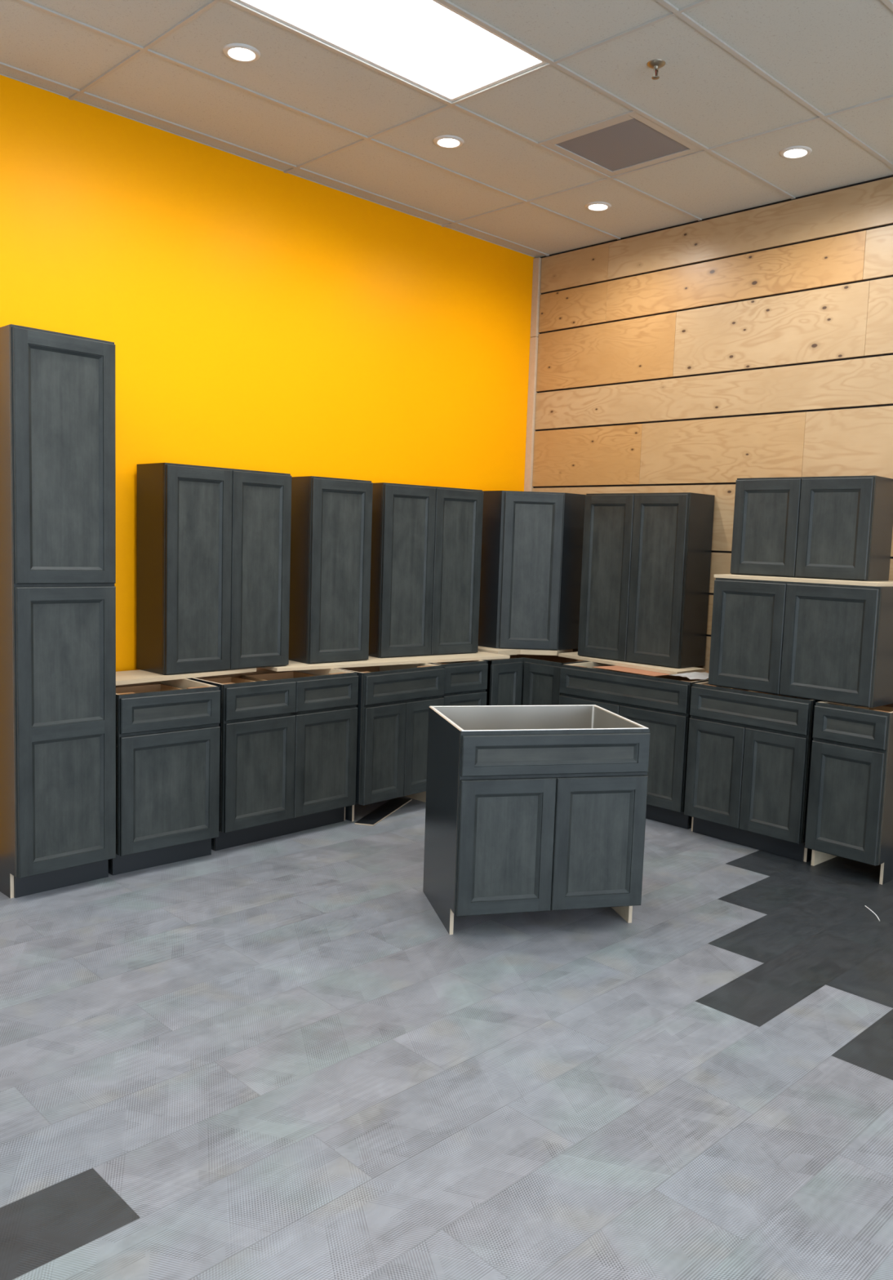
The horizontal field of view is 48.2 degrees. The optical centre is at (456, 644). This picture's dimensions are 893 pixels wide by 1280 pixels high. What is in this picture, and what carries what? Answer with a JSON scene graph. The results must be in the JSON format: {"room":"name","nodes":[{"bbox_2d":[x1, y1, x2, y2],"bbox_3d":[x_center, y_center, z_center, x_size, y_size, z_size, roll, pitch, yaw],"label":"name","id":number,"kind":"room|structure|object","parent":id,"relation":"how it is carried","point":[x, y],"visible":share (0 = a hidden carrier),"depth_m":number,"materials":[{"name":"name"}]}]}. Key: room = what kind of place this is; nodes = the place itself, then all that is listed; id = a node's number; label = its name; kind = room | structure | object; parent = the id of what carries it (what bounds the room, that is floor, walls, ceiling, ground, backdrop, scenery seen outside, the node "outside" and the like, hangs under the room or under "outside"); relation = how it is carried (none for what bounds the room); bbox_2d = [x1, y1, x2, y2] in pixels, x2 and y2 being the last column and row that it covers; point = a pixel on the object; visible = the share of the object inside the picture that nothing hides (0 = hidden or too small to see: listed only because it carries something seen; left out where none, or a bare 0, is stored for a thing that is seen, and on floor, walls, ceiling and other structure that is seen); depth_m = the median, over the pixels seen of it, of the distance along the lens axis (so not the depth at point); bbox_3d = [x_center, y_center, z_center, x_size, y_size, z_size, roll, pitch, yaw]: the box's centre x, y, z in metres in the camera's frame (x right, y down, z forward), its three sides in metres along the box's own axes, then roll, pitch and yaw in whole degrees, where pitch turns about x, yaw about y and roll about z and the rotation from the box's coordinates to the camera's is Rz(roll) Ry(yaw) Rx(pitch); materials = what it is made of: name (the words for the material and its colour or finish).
{"room":"store","nodes":[
{"label":"store","id":0,"kind":"room"},
{"bbox_2d":[0,75,534,671],"bbox_3d":[-1.016,-0.928,6.026,4.420,3.813,0.120,-4,8,-45],"label":"wall","id":1,"kind":"structure","parent":0,"point":[257,317],"depth_m":5.66,"materials":[{"name":"yellow paint"}]},
{"bbox_2d":[0,795,892,1279],"bbox_3d":[0.117,1.486,1.558,9.213,0.001,8.335,-4,8,-45],"label":"floor","id":2,"kind":"structure","parent":0,"point":[276,1058],"depth_m":3.08,"materials":[{"name":"grey tile"}]},
{"bbox_2d":[0,324,115,898],"bbox_3d":[-1.926,-0.132,4.592,0.620,2.462,0.452,8,8,44],"label":"tall cabinet","id":3,"kind":"object","parent":2,"relation":"on","point":[58,451],"visible":1,"depth_m":4.36,"materials":[{"name":"grey wood"}]},
{"bbox_2d":[108,678,220,875],"bbox_3d":[-1.585,0.631,5.041,0.522,0.876,0.620,-4,8,-43],"label":"base cabinet","id":4,"kind":"object","parent":2,"relation":"on","point":[167,732],"visible":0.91,"depth_m":4.82,"materials":[{"name":"grey wood"}]},
{"bbox_2d":[186,667,358,850],"bbox_3d":[-1.093,0.591,5.590,0.620,0.876,0.880,7,8,43],"label":"base cabinet","id":5,"kind":"object","parent":2,"relation":"on","point":[288,739],"visible":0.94,"depth_m":5.36,"materials":[{"name":"grey wood"}]},
{"bbox_2d":[115,667,256,685],"bbox_3d":[-1.526,0.158,5.265,0.322,0.021,1.009,7,8,43],"label":"plywood board","id":6,"kind":"object","parent":5,"relation":"on","point":[131,677],"visible":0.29,"depth_m":5.16,"materials":[{"name":"beige wood"}]},
{"bbox_2d":[136,462,291,675],"bbox_3d":[-1.317,-0.411,5.465,0.305,1.083,0.780,8,8,43],"label":"upper cabinet","id":7,"kind":"object","parent":6,"relation":"on","point":[213,544],"visible":1,"depth_m":5.29,"materials":[{"name":"grey wood"}]},
{"bbox_2d":[354,797,412,826],"bbox_3d":[-0.436,1.005,6.018,0.116,0.008,0.640,4,6,17],"label":"board","id":8,"kind":"object","parent":2,"relation":"on","point":[393,805],"visible":0.86,"depth_m":5.98,"materials":[{"name":"black wood"}]},
{"bbox_2d":[336,662,444,821],"bbox_3d":[-0.518,0.557,6.112,0.585,0.876,0.650,7,8,42],"label":"base cabinet","id":9,"kind":"object","parent":2,"relation":"on","point":[394,701],"visible":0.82,"depth_m":5.86,"materials":[{"name":"grey wood"}]},
{"bbox_2d":[262,651,510,671],"bbox_3d":[-0.442,0.098,6.219,1.690,0.019,0.550,-4,8,-45],"label":"plywood board","id":10,"kind":"object","parent":9,"relation":"on","point":[479,655],"visible":0.57,"depth_m":6.13,"materials":[{"name":"beige wood"}]},
{"bbox_2d":[288,475,373,663],"bbox_3d":[-0.774,-0.446,5.999,0.430,1.083,0.292,-3,8,-42],"label":"upper cabinet","id":11,"kind":"object","parent":10,"relation":"on","point":[331,522],"visible":0.95,"depth_m":5.87,"materials":[{"name":"grey wood"}]},
{"bbox_2d":[368,482,483,657],"bbox_3d":[-0.230,-0.479,6.505,0.785,1.083,0.275,-3,7,-38],"label":"upper cabinet","id":12,"kind":"object","parent":10,"relation":"on","point":[426,540],"visible":0.98,"depth_m":6.36,"materials":[{"name":"grey wood"}]},
{"bbox_2d":[427,660,488,706],"bbox_3d":[-0.155,0.525,6.548,0.387,0.876,0.600,-4,8,-43],"label":"base cabinet","id":13,"kind":"object","parent":2,"relation":"on","point":[465,682],"visible":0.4,"depth_m":6.31,"materials":[{"name":"grey wood"}]},
{"bbox_2d":[481,654,591,705],"bbox_3d":[0.441,0.508,6.910,0.905,0.876,0.925,-4,8,-45],"label":"base cabinet","id":14,"kind":"object","parent":2,"relation":"on","point":[519,679],"visible":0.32,"depth_m":6.59,"materials":[{"name":"grey wood"}]},
{"bbox_2d":[477,645,573,655],"bbox_3d":[0.432,0.036,7.040,0.670,0.034,0.590,-4,8,-45],"label":"plywood board","id":15,"kind":"object","parent":14,"relation":"on","point":[496,651],"visible":0.45,"depth_m":6.88,"materials":[{"name":"beige wood"}]},
{"bbox_2d":[478,490,586,650],"bbox_3d":[0.496,-0.523,7.049,0.602,1.079,0.616,-4,8,-45],"label":"upper cabinet","id":16,"kind":"object","parent":15,"relation":"on","point":[532,541],"visible":0.94,"depth_m":6.85,"materials":[{"name":"grey wood"}]},
{"bbox_2d":[422,704,650,934],"bbox_3d":[0.330,0.757,4.430,0.822,0.880,0.620,0,6,-14],"label":"base cabinet","id":17,"kind":"object","parent":2,"relation":"on","point":[529,808],"visible":1,"depth_m":4.15,"materials":[{"name":"grey wood"}]},
{"bbox_2d":[559,661,709,829],"bbox_3d":[1.195,0.596,6.306,0.940,0.876,0.620,8,8,44],"label":"base cabinet","id":18,"kind":"object","parent":2,"relation":"on","point":[661,704],"visible":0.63,"depth_m":5.92,"materials":[{"name":"grey wood"}]},
{"bbox_2d":[558,651,705,674],"bbox_3d":[1.108,0.119,6.529,0.314,0.020,1.062,-3,8,-40],"label":"plywood board","id":19,"kind":"object","parent":18,"relation":"on","point":[668,670],"visible":0.5,"depth_m":6.32,"materials":[{"name":"beige wood"}]},
{"bbox_2d":[577,492,715,668],"bbox_3d":[1.220,-0.432,6.514,0.782,1.083,0.320,8,8,44],"label":"upper cabinet","id":20,"kind":"object","parent":19,"relation":"on","point":[646,557],"visible":1,"depth_m":6.33,"materials":[{"name":"grey wood"}]},
{"bbox_2d":[594,665,671,675],"bbox_3d":[1.113,0.162,6.224,0.264,0.002,0.480,-3,8,-39],"label":"cardboard sheet","id":21,"kind":"object","parent":18,"relation":"on","point":[616,668],"visible":0.64,"depth_m":6.19,"materials":[{"name":"brown cardboard"}]},
{"bbox_2d":[672,671,708,679],"bbox_3d":[1.433,0.180,5.929,0.260,0.030,0.240,-4,8,-45],"label":"plastic wrap","id":22,"kind":"object","parent":18,"relation":"on","point":[693,675],"visible":0.72,"depth_m":5.88,"materials":[{"name":"white plastic"}]},
{"bbox_2d":[684,681,821,862],"bbox_3d":[1.786,0.680,5.676,0.620,0.876,0.716,-4,8,-44],"label":"base cabinet","id":23,"kind":"object","parent":2,"relation":"on","point":[749,752],"visible":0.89,"depth_m":5.44,"materials":[{"name":"grey wood"}]},
{"bbox_2d":[708,577,892,707],"bbox_3d":[1.966,-0.040,5.487,0.610,0.605,0.925,-4,8,-44],"label":"upper cabinet","id":24,"kind":"object","parent":23,"relation":"on","point":[828,642],"visible":0.98,"depth_m":5.21,"materials":[{"name":"grey wood"}]},
{"bbox_2d":[714,574,892,586],"bbox_3d":[1.970,-0.354,5.482,0.595,0.018,0.928,-4,8,-45],"label":"plywood board","id":25,"kind":"object","parent":24,"relation":"on","point":[890,583],"visible":0.82,"depth_m":5.23,"materials":[{"name":"beige wood"}]},
{"bbox_2d":[730,475,892,581],"bbox_3d":[1.957,-0.642,5.523,0.772,0.543,0.325,7,8,43],"label":"upper cabinet","id":26,"kind":"object","parent":25,"relation":"on","point":[835,527],"visible":1,"depth_m":5.36,"materials":[{"name":"grey wood"}]},
{"bbox_2d":[804,701,892,884],"bbox_3d":[2.170,0.739,5.231,0.620,0.876,0.380,-4,8,-43],"label":"base cabinet","id":27,"kind":"object","parent":2,"relation":"on","point":[850,806],"visible":0.98,"depth_m":5.00,"materials":[{"name":"grey wood"}]},
{"bbox_2d":[865,905,879,921],"bbox_3d":[1.912,1.235,4.580,0.014,0.004,0.188,2,6,3],"label":"strip","id":28,"kind":"object","parent":2,"relation":"on","point":[865,905],"visible":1,"depth_m":4.59,"materials":[{"name":"white"}]},
{"bbox_2d":[0,0,892,257],"bbox_3d":[0.375,-2.236,1.445,8.543,0.015,8.035,-4,8,-45],"label":"ceiling","id":29,"kind":"structure","parent":0,"point":[834,55],"depth_m":4.70,"materials":[{"name":"tile"}]},
{"bbox_2d":[222,43,260,62],"bbox_3d":[-0.934,-2.564,4.330,0.162,0.011,0.162,-4,8,-45],"label":"recessed light","id":30,"kind":"object","parent":29,"relation":"in","point":[240,52],"visible":1,"depth_m":4.32,"materials":[{"name":"grey plastic"}]},
{"bbox_2d":[234,0,546,102],"bbox_3d":[-0.249,-2.551,4.097,1.229,0.061,0.601,-4,8,-45],"label":"panel light","id":31,"kind":"object","parent":29,"relation":"attached to","point":[428,45],"visible":0.88,"depth_m":4.17,"materials":[{"name":"white plastic"}]},
{"bbox_2d":[0,0,892,257],"bbox_3d":[0.375,-2.235,1.445,8.549,0.028,8.041,-4,8,-45],"label":"grid","id":32,"kind":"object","parent":29,"relation":"attached to","point":[680,13],"depth_m":4.76,"materials":[{"name":"grey metal"}]},
{"bbox_2d":[433,134,464,148],"bbox_3d":[-0.043,-2.624,5.215,0.162,0.011,0.162,-4,8,-45],"label":"recessed light","id":33,"kind":"object","parent":29,"relation":"in","point":[446,141],"visible":1,"depth_m":5.21,"materials":[{"name":"grey plastic"}]},
{"bbox_2d":[585,201,611,211],"bbox_3d":[0.867,-2.686,6.125,0.162,0.011,0.162,-4,8,-45],"label":"recessed light","id":34,"kind":"object","parent":29,"relation":"in","point":[594,206],"visible":1,"depth_m":6.11,"materials":[{"name":"grey plastic"}]},
{"bbox_2d":[542,112,702,176],"bbox_3d":[0.865,-2.598,5.201,0.601,0.012,0.601,-4,8,-45],"label":"ceiling vent","id":35,"kind":"object","parent":29,"relation":"in","point":[634,141],"visible":1,"depth_m":5.20,"materials":[{"name":"grey metal"}]},
{"bbox_2d":[646,59,666,79],"bbox_3d":[0.860,-2.475,4.307,0.080,0.061,0.080,-4,8,-45],"label":"sprinkler head","id":36,"kind":"object","parent":29,"relation":"attached to","point":[655,64],"visible":1,"depth_m":4.30},
{"bbox_2d":[779,146,812,159],"bbox_3d":[1.765,-2.561,5.198,0.162,0.011,0.162,-4,8,-45],"label":"recessed light","id":37,"kind":"object","parent":29,"relation":"in","point":[793,152],"visible":1,"depth_m":5.19,"materials":[{"name":"grey plastic"}]},
{"bbox_2d":[532,174,892,671],"bbox_3d":[3.432,-0.635,4.641,0.171,3.813,8.141,-4,8,-45],"label":"wall","id":38,"kind":"structure","parent":0,"point":[701,357],"depth_m":6.24,"materials":[{"name":"beige wood"}]},
{"bbox_2d":[524,257,542,491],"bbox_3d":[0.527,-0.962,7.433,0.039,3.700,0.058,-4,8,-45],"label":"trim","id":39,"kind":"structure","parent":38,"relation":"attached to","point":[536,277],"depth_m":7.31,"materials":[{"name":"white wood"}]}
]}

